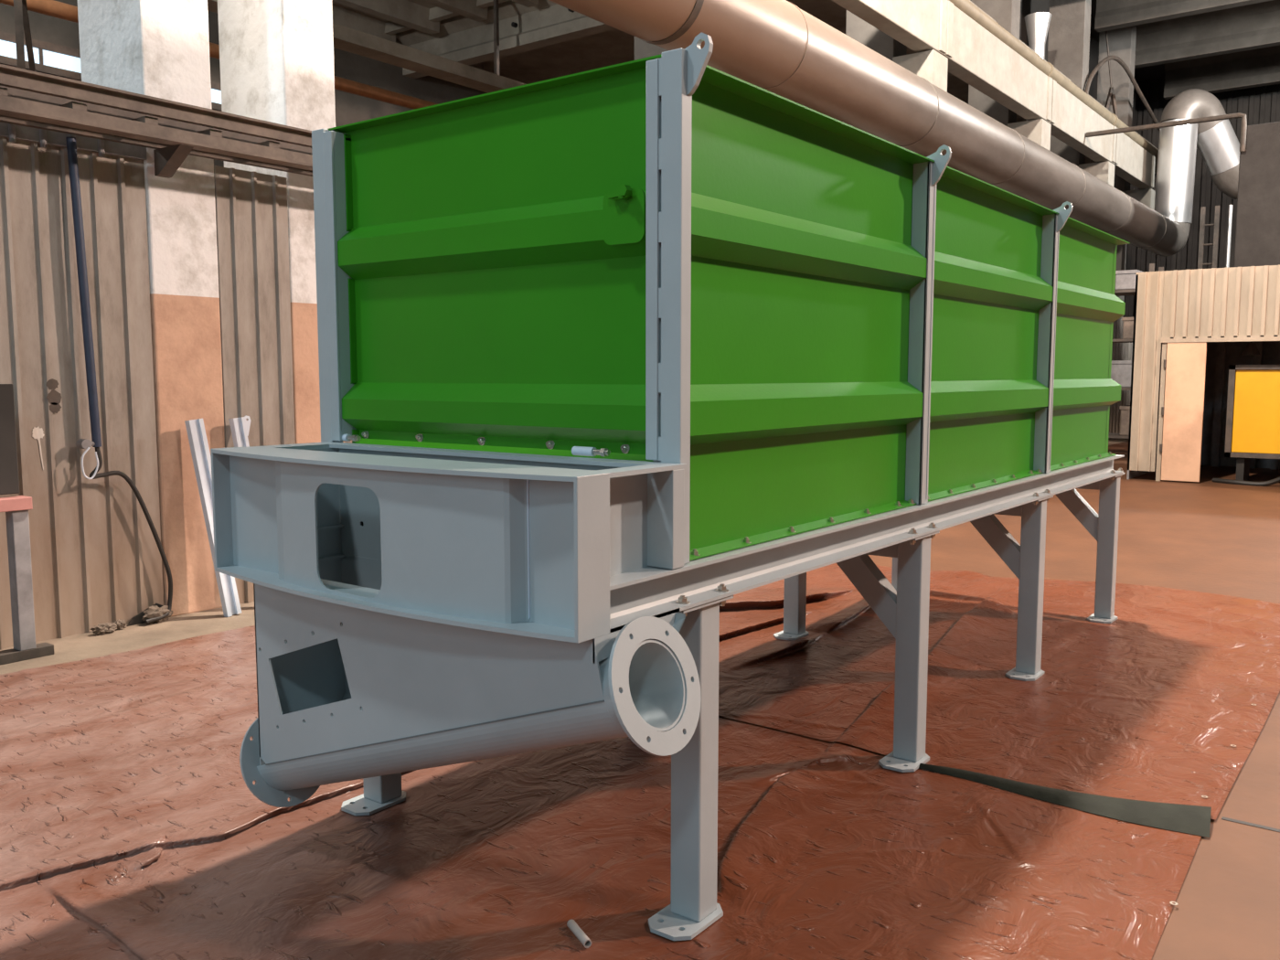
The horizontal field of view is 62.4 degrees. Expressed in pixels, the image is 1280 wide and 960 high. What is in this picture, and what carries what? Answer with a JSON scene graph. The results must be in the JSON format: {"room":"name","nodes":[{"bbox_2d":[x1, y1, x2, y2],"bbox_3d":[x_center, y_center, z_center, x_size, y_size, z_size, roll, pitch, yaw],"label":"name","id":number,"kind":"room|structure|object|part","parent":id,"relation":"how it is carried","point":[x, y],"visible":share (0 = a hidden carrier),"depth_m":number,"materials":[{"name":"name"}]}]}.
{"room":"factory hall","nodes":[
{"label":"factory hall","id":0,"kind":"room"},
{"bbox_2d":[0,136,295,649],"bbox_3d":[-4.790,-0.361,4.604,0.054,3.000,7.600,4,7,37],"label":"wall","id":1,"kind":"structure","parent":0,"point":[96,559],"depth_m":6.55,"materials":[{"name":"beige metal"}]},
{"bbox_2d":[32,426,44,469],"bbox_3d":[-3.564,-0.189,6.274,0.004,0.263,0.070,4,7,37],"label":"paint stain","id":2,"kind":"structure","parent":1,"relation":"attached to","point":[37,433],"depth_m":6.27,"materials":[{"name":"beige paint"}]},
{"bbox_2d":[46,378,61,413],"bbox_3d":[-3.494,-0.501,6.306,0.003,0.207,0.086,4,7,37],"label":"trim","id":3,"kind":"structure","parent":1,"relation":"attached to","point":[54,398],"depth_m":6.30,"materials":[{"name":"metal"}]},
{"bbox_2d":[0,121,146,159],"bbox_3d":[-5.089,-1.782,4.040,0.078,0.120,6.570,4,7,37],"label":"trim","id":4,"kind":"structure","parent":1,"relation":"attached to","point":[14,133],"depth_m":6.25,"materials":[{"name":"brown metal"}]},
{"bbox_2d":[65,136,101,448],"bbox_3d":[-3.334,-1.103,6.315,0.086,1.836,0.130,4,7,37],"label":"conduit pipe","id":5,"kind":"object","parent":1,"relation":"attached to","point":[71,145],"visible":1,"depth_m":6.31,"materials":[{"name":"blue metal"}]},
{"bbox_2d":[81,447,98,479],"bbox_3d":[-3.313,-0.101,6.373,0.012,0.197,0.107,4,7,37],"label":"wire loop","id":6,"kind":"object","parent":5,"relation":"hanging from","point":[88,449],"visible":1,"depth_m":6.36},
{"bbox_2d":[89,447,172,623],"bbox_3d":[-3.182,0.350,6.640,0.049,1.145,0.505,4,7,34],"label":"cable","id":7,"kind":"object","parent":5,"relation":"hanging from","point":[129,481],"visible":1,"depth_m":6.73,"materials":[{"name":"black rubber"}]},
{"bbox_2d":[127,603,163,626],"bbox_3d":[-3.181,0.861,6.824,0.004,0.115,0.270,4,7,37],"label":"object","id":8,"kind":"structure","parent":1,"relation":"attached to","point":[136,620],"depth_m":6.78,"materials":[{"name":"black rubber"}]},
{"bbox_2d":[0,64,312,178],"bbox_3d":[-3.119,-2.069,6.250,0.360,0.390,12.500,4,7,37],"label":"steel beam","id":9,"kind":"structure","parent":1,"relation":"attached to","point":[176,131],"depth_m":6.36,"materials":[{"name":"brown metal"}]},
{"bbox_2d":[0,0,483,447],"bbox_3d":[-10.823,-3.665,12.248,0.200,8.050,25.000,4,7,37],"label":"wall","id":10,"kind":"structure","parent":0,"point":[350,108],"depth_m":19.20,"materials":[{"name":"concrete"}]},
{"bbox_2d":[0,31,221,111],"bbox_3d":[-7.878,-6.020,15.633,0.160,0.420,5.700,4,7,37],"label":"window","id":11,"kind":"structure","parent":10,"relation":"attached to","point":[50,58],"depth_m":14.96,"materials":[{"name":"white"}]},
{"bbox_2d":[0,437,1128,674],"bbox_3d":[5.213,-0.136,17.374,0.720,0.004,41.900,4,7,37],"label":"floor","id":12,"kind":"structure","parent":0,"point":[80,646],"depth_m":6.48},
{"bbox_2d":[0,495,53,665],"bbox_3d":[-3.895,0.607,5.351,0.120,0.916,1.710,4,7,37],"label":"trestle","id":13,"kind":"object","parent":12,"relation":"on","point":[16,507],"visible":1,"depth_m":5.89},
{"bbox_2d":[0,384,19,495],"bbox_3d":[-3.900,-0.173,5.333,0.040,0.610,1.400,4,7,37],"label":"board","id":14,"kind":"object","parent":13,"relation":"on","point":[9,483],"visible":1,"depth_m":5.84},
{"bbox_3d":[-3.920,0.190,5.277,0.120,0.070,1.630,4,7,37],"label":"rail","id":15,"kind":"part","parent":13,"relation":"part of","materials":[{"name":"wood"}]},
{"bbox_3d":[-3.467,0.539,5.923,0.090,0.825,0.085,4,7,37],"label":"leg","id":16,"kind":"part","parent":13,"relation":"part of","materials":[{"name":"grey metal"}]},
{"bbox_2d":[90,622,117,635],"bbox_3d":[-3.308,0.920,6.527,0.086,0.074,0.160,4,7,37],"label":"lump","id":17,"kind":"object","parent":12,"relation":"on","point":[107,627],"visible":1,"depth_m":6.51,"materials":[{"name":"beige stone"}]},
{"bbox_2d":[114,618,126,629],"bbox_3d":[-3.263,0.906,6.641,0.054,0.068,0.078,4,7,37],"label":"lump","id":18,"kind":"object","parent":12,"relation":"on","point":[121,624],"visible":0.98,"depth_m":6.63,"materials":[{"name":"beige stone"}]},
{"bbox_2d":[141,605,172,622],"bbox_3d":[-3.113,0.867,6.822,0.090,0.118,0.210,4,7,37],"label":"lump","id":19,"kind":"object","parent":12,"relation":"on","point":[154,611],"visible":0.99,"depth_m":6.79,"materials":[{"name":"beige stone"}]},
{"bbox_2d":[184,418,241,617],"bbox_3d":[-2.805,0.251,6.959,0.302,1.311,0.110,0,6,-1],"label":"metal profile","id":20,"kind":"object","parent":12,"relation":"on","point":[196,431],"visible":0.84,"depth_m":6.92,"materials":[{"name":"silver metal"}]},
{"bbox_2d":[228,415,250,447],"bbox_3d":[-2.634,0.221,7.217,0.210,1.318,0.190,4,7,37],"label":"metal profile","id":21,"kind":"object","parent":12,"relation":"on","point":[240,427],"visible":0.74,"depth_m":7.17,"materials":[{"name":"silver metal"}]},
{"bbox_2d":[344,318,1132,443],"bbox_3d":[7.629,-2.010,21.051,0.047,3.000,32.850,4,7,37],"label":"wall","id":22,"kind":"structure","parent":0,"point":[1120,351],"depth_m":27.20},
{"bbox_2d":[331,0,1158,173],"bbox_3d":[-0.721,-8.369,19.223,10.800,0.580,49.000,4,7,37],"label":"ceiling","id":23,"kind":"structure","parent":0,"point":[384,19],"depth_m":19.50,"materials":[{"name":"grey concrete"}]},
{"bbox_2d":[13,0,35,71],"bbox_3d":[-6.970,-5.514,11.890,0.210,3.841,3.406,-3,6,-26],"label":"rod","id":24,"kind":"object","parent":23,"relation":"attached to","point":[20,7],"visible":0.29,"depth_m":11.82,"materials":[{"name":"metal"}]},
{"bbox_2d":[0,0,499,109],"bbox_3d":[-4.775,-6.766,14.652,0.180,2.360,8.600,4,7,37],"label":"pipe","id":25,"kind":"object","parent":23,"relation":"hanging from","point":[53,8],"visible":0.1,"depth_m":15.47,"materials":[{"name":"orange metal"}]},
{"bbox_2d":[207,0,525,93],"bbox_3d":[-4.453,-5.797,13.309,0.360,0.220,10.700,4,7,37],"label":"steel purlin","id":26,"kind":"object","parent":23,"relation":"attached to","point":[346,38],"visible":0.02,"depth_m":14.88,"materials":[{"name":"brown metal"}]},
{"bbox_2d":[395,0,616,78],"bbox_3d":[-0.866,-7.830,17.499,8.900,0.810,0.600,4,7,37],"label":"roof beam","id":27,"kind":"structure","parent":23,"relation":"attached to","point":[460,38],"depth_m":18.48,"materials":[{"name":"grey metal"}]},
{"bbox_2d":[718,441,1279,959],"bbox_3d":[7.740,0.337,13.679,32.000,0.200,49.000,4,7,37],"label":"floor","id":28,"kind":"structure","parent":0,"point":[1205,535],"depth_m":8.67,"materials":[{"name":"concrete"}]},
{"bbox_2d":[77,0,224,617],"bbox_3d":[-3.288,-3.113,6.988,0.800,8.000,0.465,4,7,37],"label":"concrete column","id":29,"kind":"structure","parent":28,"relation":"on","point":[158,48],"depth_m":6.91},
{"bbox_2d":[217,0,344,443],"bbox_3d":[-2.681,-3.193,7.788,0.800,8.000,0.430,4,7,37],"label":"concrete column","id":30,"kind":"structure","parent":28,"relation":"on","point":[276,57],"depth_m":7.62,"materials":[{"name":"white concrete"}]},
{"bbox_2d":[0,625,1201,959],"bbox_3d":[-1.635,1.250,3.334,5.614,0.039,4.995,4,7,37],"label":"tarpaulin","id":31,"kind":"object","parent":28,"relation":"on","point":[132,827],"visible":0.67,"depth_m":3.52,"materials":[{"name":"plastic"}]},
{"bbox_2d":[566,919,591,948],"bbox_3d":[-0.172,1.284,2.994,0.024,0.024,0.123,-3,6,-26],"label":"pipe offcut","id":32,"kind":"object","parent":31,"relation":"on","point":[571,924],"visible":1,"depth_m":2.98,"materials":[{"name":"metal"}]},
{"bbox_2d":[634,36,668,60],"bbox_3d":[0.657,-5.106,12.084,1.450,10.950,0.560,4,7,37],"label":"concrete column","id":33,"kind":"structure","parent":28,"relation":"on","point":[643,49],"depth_m":12.24,"materials":[{"name":"grey concrete"}]},
{"bbox_2d":[831,0,947,54],"bbox_3d":[1.189,-6.419,11.801,0.480,0.820,10.800,4,7,37],"label":"girder","id":34,"kind":"object","parent":33,"relation":"on","point":[921,26],"visible":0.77,"depth_m":15.05,"materials":[{"name":"beige metal"}]},
{"bbox_2d":[948,0,1158,159],"bbox_3d":[5.778,-7.577,17.647,0.310,0.313,26.200,4,7,37],"label":"pipe","id":35,"kind":"object","parent":34,"relation":"on","point":[966,6],"visible":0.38,"depth_m":19.82,"materials":[{"name":"beige metal"}]},
{"bbox_2d":[845,10,948,92],"bbox_3d":[3.940,-5.540,16.413,1.450,10.950,0.560,4,7,37],"label":"concrete column","id":36,"kind":"structure","parent":28,"relation":"on","point":[930,65],"depth_m":16.09,"materials":[{"name":"beige concrete"}]},
{"bbox_2d":[718,563,1279,837],"bbox_3d":[1.153,0.853,7.114,5.494,0.069,4.646,4,7,37],"label":"tarpaulin","id":37,"kind":"object","parent":28,"relation":"on","point":[1151,716],"visible":0.52,"depth_m":5.44,"materials":[{"name":"plastic"}]},
{"bbox_2d":[210,32,1130,940],"bbox_3d":[0.915,-0.147,5.059,1.747,2.468,5.556,4,7,37],"label":"bunker","id":38,"kind":"object","parent":37,"relation":"on","point":[609,357],"visible":1,"depth_m":3.29,"materials":[{"name":"green paint"}]},
{"bbox_3d":[-1.340,0.093,3.466,0.012,0.399,0.124,4,7,37],"label":"plate","id":39,"kind":"part","parent":38,"relation":"part of","materials":[{"name":"blue paint"}]},
{"bbox_3d":[-1.075,-0.536,3.734,0.114,1.358,0.078,4,7,37],"label":"corner post","id":40,"kind":"part","parent":38,"relation":"part of","materials":[{"name":"grey metal"}]},
{"bbox_3d":[-0.991,1.199,3.949,0.152,0.012,0.237,4,7,37],"label":"plate","id":41,"kind":"part","parent":38,"relation":"part of","materials":[{"name":"blue paint"}]},
{"bbox_3d":[-0.966,0.726,3.928,0.104,0.934,0.100,4,7,37],"label":"leg","id":42,"kind":"part","parent":38,"relation":"part of","materials":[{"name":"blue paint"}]},
{"bbox_3d":[-0.756,0.143,2.968,1.523,0.375,0.101,4,7,37],"label":"web plate","id":43,"kind":"part","parent":38,"relation":"part of","materials":[{"name":"blue paint"}]},
{"bbox_3d":[-0.517,0.111,3.284,1.310,0.373,0.006,4,7,37],"label":"plate","id":44,"kind":"part","parent":38,"relation":"part of","materials":[{"name":"blue paint"}]},
{"bbox_3d":[-0.558,-0.592,4.377,0.081,1.339,1.625,4,7,37],"label":"panel","id":45,"kind":"part","parent":38,"relation":"part of","materials":[{"name":"green paint"}]},
{"bbox_3d":[-0.512,-0.642,3.308,1.460,1.073,0.071,4,7,37],"label":"panel","id":46,"kind":"part","parent":38,"relation":"part of","materials":[{"name":"green paint"}]},
{"bbox_3d":[-0.115,0.185,2.546,0.012,0.399,0.124,4,7,37],"label":"plate","id":47,"kind":"part","parent":38,"relation":"part of","materials":[{"name":"blue paint"}]},
{"bbox_3d":[-0.044,-0.721,2.895,0.143,0.147,0.006,4,7,37],"label":"patch plate","id":48,"kind":"part","parent":38,"relation":"part of","materials":[{"name":"green paint"}]},
{"bbox_3d":[0.436,-0.724,5.688,0.081,1.339,1.675,4,7,37],"label":"panel","id":49,"kind":"part","parent":38,"relation":"part of","materials":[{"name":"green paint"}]},
{"bbox_3d":[0.084,-0.449,2.864,0.114,1.358,0.078,4,7,37],"label":"corner post","id":50,"kind":"part","parent":38,"relation":"part of","materials":[{"name":"grey metal"}]},
{"bbox_3d":[0.134,1.283,3.103,0.152,0.012,0.237,4,7,37],"label":"plate","id":51,"kind":"part","parent":38,"relation":"part of","materials":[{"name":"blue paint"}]},
{"bbox_3d":[0.159,0.810,3.083,0.104,0.934,0.100,4,7,37],"label":"leg","id":52,"kind":"part","parent":38,"relation":"part of","materials":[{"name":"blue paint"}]},
{"bbox_3d":[0.143,0.344,3.014,0.132,0.011,0.255,4,7,37],"label":"head plate","id":53,"kind":"part","parent":38,"relation":"part of","materials":[{"name":"blue paint"}]},
{"bbox_3d":[0.924,0.945,6.474,0.152,0.012,0.237,4,7,37],"label":"plate","id":54,"kind":"part","parent":38,"relation":"part of","materials":[{"name":"blue paint"}]},
{"bbox_3d":[0.949,0.472,6.454,0.104,0.934,0.100,4,7,37],"label":"leg","id":55,"kind":"part","parent":38,"relation":"part of","materials":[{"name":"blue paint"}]},
{"bbox_3d":[0.599,-0.505,3.509,0.081,1.339,1.625,4,7,37],"label":"panel","id":56,"kind":"part","parent":38,"relation":"part of","materials":[{"name":"green paint"}]},
{"bbox_3d":[1.913,0.345,7.724,0.104,0.934,0.100,4,7,37],"label":"leg","id":57,"kind":"part","parent":38,"relation":"part of","materials":[{"name":"blue paint"}]},
{"bbox_3d":[1.092,1.157,4.366,0.152,0.012,0.237,4,7,37],"label":"plate","id":58,"kind":"part","parent":38,"relation":"part of","materials":[{"name":"blue paint"}]},
{"bbox_3d":[1.117,0.684,4.346,0.104,0.934,0.100,4,7,37],"label":"leg","id":59,"kind":"part","parent":38,"relation":"part of","materials":[{"name":"blue paint"}]},
{"bbox_3d":[1.111,-0.574,4.183,0.070,1.343,0.075,4,7,37],"label":"post","id":60,"kind":"part","parent":38,"relation":"part of","materials":[{"name":"grey metal"}]},
{"bbox_3d":[1.101,0.218,4.277,0.132,0.011,0.255,4,7,37],"label":"head plate","id":61,"kind":"part","parent":38,"relation":"part of","materials":[{"name":"blue paint"}]},
{"bbox_3d":[1.593,-0.636,4.819,0.081,1.339,1.675,4,7,37],"label":"panel","id":62,"kind":"part","parent":38,"relation":"part of","materials":[{"name":"green paint"}]},
{"bbox_3d":[2.050,1.030,5.629,0.152,0.012,0.237,4,7,37],"label":"plate","id":63,"kind":"part","parent":38,"relation":"part of","materials":[{"name":"blue paint"}]},
{"bbox_3d":[2.075,0.557,5.609,0.104,0.934,0.100,4,7,37],"label":"leg","id":64,"kind":"part","parent":38,"relation":"part of","materials":[{"name":"blue paint"}]},
{"bbox_3d":[2.058,0.091,5.540,0.132,0.011,0.255,4,7,37],"label":"head plate","id":65,"kind":"part","parent":38,"relation":"part of","materials":[{"name":"blue paint"}]},
{"bbox_3d":[2.120,-0.707,5.514,0.070,1.343,0.075,4,7,37],"label":"post","id":66,"kind":"part","parent":38,"relation":"part of","materials":[{"name":"grey metal"}]},
{"bbox_3d":[2.568,-0.765,6.106,0.081,1.339,1.565,4,7,37],"label":"panel","id":67,"kind":"part","parent":38,"relation":"part of","materials":[{"name":"green paint"}]},
{"bbox_3d":[3.013,0.903,6.900,0.152,0.012,0.237,4,7,37],"label":"plate","id":68,"kind":"part","parent":38,"relation":"part of","materials":[{"name":"blue paint"}]},
{"bbox_3d":[3.039,0.430,6.879,0.104,0.934,0.100,4,7,37],"label":"leg","id":69,"kind":"part","parent":38,"relation":"part of","materials":[{"name":"blue paint"}]},
{"bbox_3d":[2.440,-0.861,7.135,1.380,1.330,0.070,4,7,37],"label":"panel","id":70,"kind":"part","parent":38,"relation":"part of","materials":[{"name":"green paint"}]},
{"bbox_2d":[968,0,1051,149],"bbox_3d":[7.163,-5.966,20.662,1.450,10.950,0.560,4,7,37],"label":"concrete column","id":71,"kind":"structure","parent":28,"relation":"on","point":[1007,13],"depth_m":20.31,"materials":[{"name":"beige concrete"}]},
{"bbox_2d":[942,0,1052,122],"bbox_3d":[6.074,-7.065,18.242,0.480,0.820,5.380,4,7,37],"label":"girder","id":72,"kind":"object","parent":71,"relation":"on","point":[976,57],"visible":0.69,"depth_m":17.83,"materials":[{"name":"beige metal"}]},
{"bbox_2d":[1024,11,1051,120],"bbox_3d":[8.449,-5.286,22.902,0.540,9.150,0.540,4,7,37],"label":"vent pipe","id":73,"kind":"object","parent":28,"relation":"on","point":[1037,24],"visible":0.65,"depth_m":22.33,"materials":[{"name":"silver metal"}]},
{"bbox_2d":[1047,0,1114,186],"bbox_3d":[10.175,-6.364,24.633,1.450,10.950,0.560,4,7,37],"label":"concrete column","id":74,"kind":"structure","parent":28,"relation":"on","point":[1070,25],"depth_m":24.23,"materials":[{"name":"grey concrete"}]},
{"bbox_2d":[548,0,1239,255],"bbox_3d":[3.407,-6.168,12.768,3.321,4.181,37.369,4,7,37],"label":"ventilation duct","id":75,"kind":"object","parent":74,"relation":"attached to","point":[777,47],"visible":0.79,"depth_m":12.84,"materials":[{"name":"metal"}]},
{"bbox_2d":[1048,79,1116,163],"bbox_3d":[9.206,-7.479,22.372,0.480,0.820,4.980,4,7,37],"label":"girder","id":76,"kind":"object","parent":74,"relation":"on","point":[1072,119],"visible":0.72,"depth_m":22.00,"materials":[{"name":"beige metal"}]},
{"bbox_2d":[1085,112,1247,151],"bbox_3d":[10.568,-6.842,21.391,2.968,0.748,0.100,4,7,37],"label":"pipe","id":77,"kind":"object","parent":76,"relation":"attached to","point":[1243,126],"visible":1,"depth_m":21.08,"materials":[{"name":"metal"}]},
{"bbox_2d":[1084,55,1159,131],"bbox_3d":[12.252,-9.502,26.497,0.160,1.664,6.670,5,8,40],"label":"cable conduit","id":78,"kind":"object","parent":74,"relation":"attached to","point":[1119,60],"visible":0.84,"depth_m":26.03,"materials":[{"name":"metal"}]},
{"bbox_2d":[1095,25,1155,319],"bbox_3d":[12.825,-6.715,28.128,1.450,10.950,0.560,4,7,37],"label":"concrete column","id":79,"kind":"structure","parent":28,"relation":"on","point":[1121,41],"depth_m":27.70,"materials":[{"name":"grey concrete"}]},
{"bbox_2d":[1090,31,1118,162],"bbox_3d":[12.244,-10.088,27.474,1.070,3.811,0.234,-1,6,-14],"label":"bracket","id":80,"kind":"object","parent":79,"relation":"attached to","point":[1111,95],"visible":0.22,"depth_m":27.45,"materials":[{"name":"metal"}]},
{"bbox_2d":[1113,128,1155,189],"bbox_3d":[11.947,-7.841,25.986,0.480,0.820,4.080,4,7,37],"label":"girder","id":81,"kind":"object","parent":79,"relation":"on","point":[1134,164],"visible":0.77,"depth_m":25.88,"materials":[{"name":"beige metal"}]},
{"bbox_2d":[1108,263,1163,438],"bbox_3d":[8.990,-2.228,20.217,1.650,3.600,0.900,4,7,37],"label":"storage rack","id":82,"kind":"object","parent":28,"relation":"on","point":[1118,293],"visible":0.12,"depth_m":19.71,"materials":[{"name":"metal"}]},
{"bbox_2d":[1108,432,1128,438],"bbox_3d":[8.990,-0.860,20.354,1.650,0.050,0.900,4,7,37],"label":"shelf","id":83,"kind":"object","parent":82,"relation":"attached to","point":[1110,435],"depth_m":19.85,"materials":[{"name":"metal"}]},
{"bbox_2d":[1110,360,1131,387],"bbox_3d":[9.220,-2.005,20.003,0.540,0.500,0.640,4,7,37],"label":"storage box","id":84,"kind":"object","parent":82,"relation":"on","point":[1121,371],"visible":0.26,"depth_m":19.78,"materials":[{"name":"grey metal"}]},
{"bbox_2d":[1112,338,1132,342],"bbox_3d":[8.990,-2.651,20.175,1.650,0.050,0.900,4,7,37],"label":"shelf","id":85,"kind":"object","parent":82,"relation":"attached to","point":[1125,340],"depth_m":19.65,"materials":[{"name":"wood"}]},
{"bbox_2d":[1119,405,1130,435],"bbox_3d":[9.419,-1.120,19.940,0.590,0.550,0.640,4,7,37],"label":"storage box","id":86,"kind":"object","parent":82,"relation":"on","point":[1125,410],"visible":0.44,"depth_m":19.82,"materials":[{"name":"brown metal"}]},
{"bbox_2d":[1114,288,1135,296],"bbox_3d":[8.990,-3.546,20.085,1.650,0.050,0.900,4,7,37],"label":"shelf","id":87,"kind":"object","parent":82,"relation":"attached to","point":[1118,293],"depth_m":19.71,"materials":[{"name":"metal"}]},
{"bbox_2d":[1120,387,1130,390],"bbox_3d":[8.990,-1.755,20.264,1.650,0.050,0.900,4,7,37],"label":"shelf","id":88,"kind":"object","parent":82,"relation":"attached to","point":[1123,389],"depth_m":19.67,"materials":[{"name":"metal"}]},
{"bbox_2d":[1121,317,1133,338],"bbox_3d":[9.339,-2.842,19.828,0.440,0.400,0.640,4,7,37],"label":"storage box","id":89,"kind":"object","parent":82,"relation":"on","point":[1128,322],"visible":0.34,"depth_m":19.65,"materials":[{"name":"brown metal"}]},
{"bbox_2d":[1115,269,1143,289],"bbox_3d":[9.180,-3.735,19.859,0.390,0.350,0.640,4,7,37],"label":"storage box","id":90,"kind":"object","parent":82,"relation":"on","point":[1125,280],"visible":0.64,"depth_m":19.61,"materials":[{"name":"grey metal"}]},
{"bbox_2d":[1126,264,1279,481],"bbox_3d":[10.360,-1.511,15.523,5.250,3.110,4.280,4,7,37],"label":"shed","id":91,"kind":"object","parent":28,"relation":"on","point":[1190,325],"visible":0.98,"depth_m":15.64,"materials":[{"name":"beige metal"}]},
{"bbox_3d":[8.006,-1.000,15.584,0.520,2.040,0.040,4,7,37],"label":"door","id":92,"kind":"part","parent":91,"relation":"part of","materials":[{"name":"pink paint"}]},
{"bbox_3d":[9.682,-0.906,14.354,4.860,2.140,0.110,4,7,37],"label":"door frame","id":93,"kind":"part","parent":91,"relation":"part of","materials":[{"name":"beige metal"}]},
{"bbox_2d":[1197,205,1220,269],"bbox_3d":[14.216,-3.953,26.645,0.420,5.750,0.080,4,7,37],"label":"access ladder","id":94,"kind":"object","parent":28,"relation":"on","point":[1202,224],"visible":0.26,"depth_m":26.41,"materials":[{"name":"metal"}]},
{"bbox_2d":[1225,204,1233,267],"bbox_3d":[14.603,-3.931,26.428,0.090,5.750,0.086,4,7,37],"label":"downpipe","id":95,"kind":"object","parent":28,"relation":"on","point":[1230,216],"visible":0.34,"depth_m":26.19,"materials":[{"name":"white metal"}]},
{"bbox_2d":[1211,476,1279,486],"bbox_3d":[8.807,-0.002,15.354,0.940,0.164,0.229,5,8,41],"label":"hose","id":96,"kind":"object","parent":28,"relation":"on","point":[1215,480],"visible":0.99,"depth_m":15.27,"materials":[{"name":"black rubber"}]},
{"bbox_2d":[1221,816,1279,831],"bbox_3d":[9.408,0.799,8.054,6.540,0.002,36.000,4,7,37],"label":"joint","id":97,"kind":"object","parent":28,"relation":"in","point":[1222,817],"depth_m":3.77,"materials":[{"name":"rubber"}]},
{"bbox_2d":[1224,364,1279,480],"bbox_3d":[9.304,-0.822,15.562,1.100,1.730,0.740,4,7,37],"label":"tall cabinet","id":98,"kind":"object","parent":28,"relation":"on","point":[1254,428],"visible":0.97,"depth_m":15.41,"materials":[{"name":"metal"}]},
{"bbox_2d":[970,0,1139,132],"bbox_3d":[2.592,-9.752,16.572,0.100,2.700,49.000,4,7,37],"label":"wall","id":99,"kind":"structure","parent":0,"point":[1027,6],"depth_m":26.56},
{"bbox_2d":[1089,0,1262,82],"bbox_3d":[11.532,-10.546,9.712,22.500,0.250,49.000,4,7,37],"label":"ceiling","id":100,"kind":"structure","parent":0,"point":[1154,72],"depth_m":32.87,"materials":[{"name":"black metal"}]},
{"bbox_2d":[1094,0,1271,31],"bbox_3d":[19.521,-10.923,19.731,20.800,1.000,0.700,4,7,37],"label":"roof beam","id":101,"kind":"structure","parent":100,"relation":"attached to","point":[1110,15],"depth_m":25.20,"materials":[{"name":"metal"}]},
{"bbox_2d":[1134,0,1279,68],"bbox_3d":[21.871,-11.233,22.828,20.800,1.000,0.700,4,7,37],"label":"roof beam","id":102,"kind":"structure","parent":100,"relation":"attached to","point":[1254,26],"depth_m":27.84,"materials":[{"name":"metal"}]},
{"bbox_2d":[1163,44,1279,99],"bbox_3d":[24.401,-11.568,26.164,20.800,1.000,0.700,4,7,37],"label":"roof beam","id":103,"kind":"structure","parent":100,"relation":"attached to","point":[1258,67],"depth_m":31.31,"materials":[{"name":"metal"}]},
{"bbox_2d":[1123,78,1279,317],"bbox_3d":[21.363,-7.135,31.072,32.000,11.200,0.370,4,7,37],"label":"wall","id":104,"kind":"structure","parent":0,"point":[1261,104],"depth_m":33.42,"materials":[{"name":"black metal"}]},
{"bbox_2d":[1233,121,1279,266],"bbox_3d":[16.390,-3.550,19.320,9.420,6.410,3.000,4,7,37],"label":"wall","id":105,"kind":"structure","parent":0,"point":[1257,232],"depth_m":20.54,"materials":[{"name":"grey concrete"}]}
]}

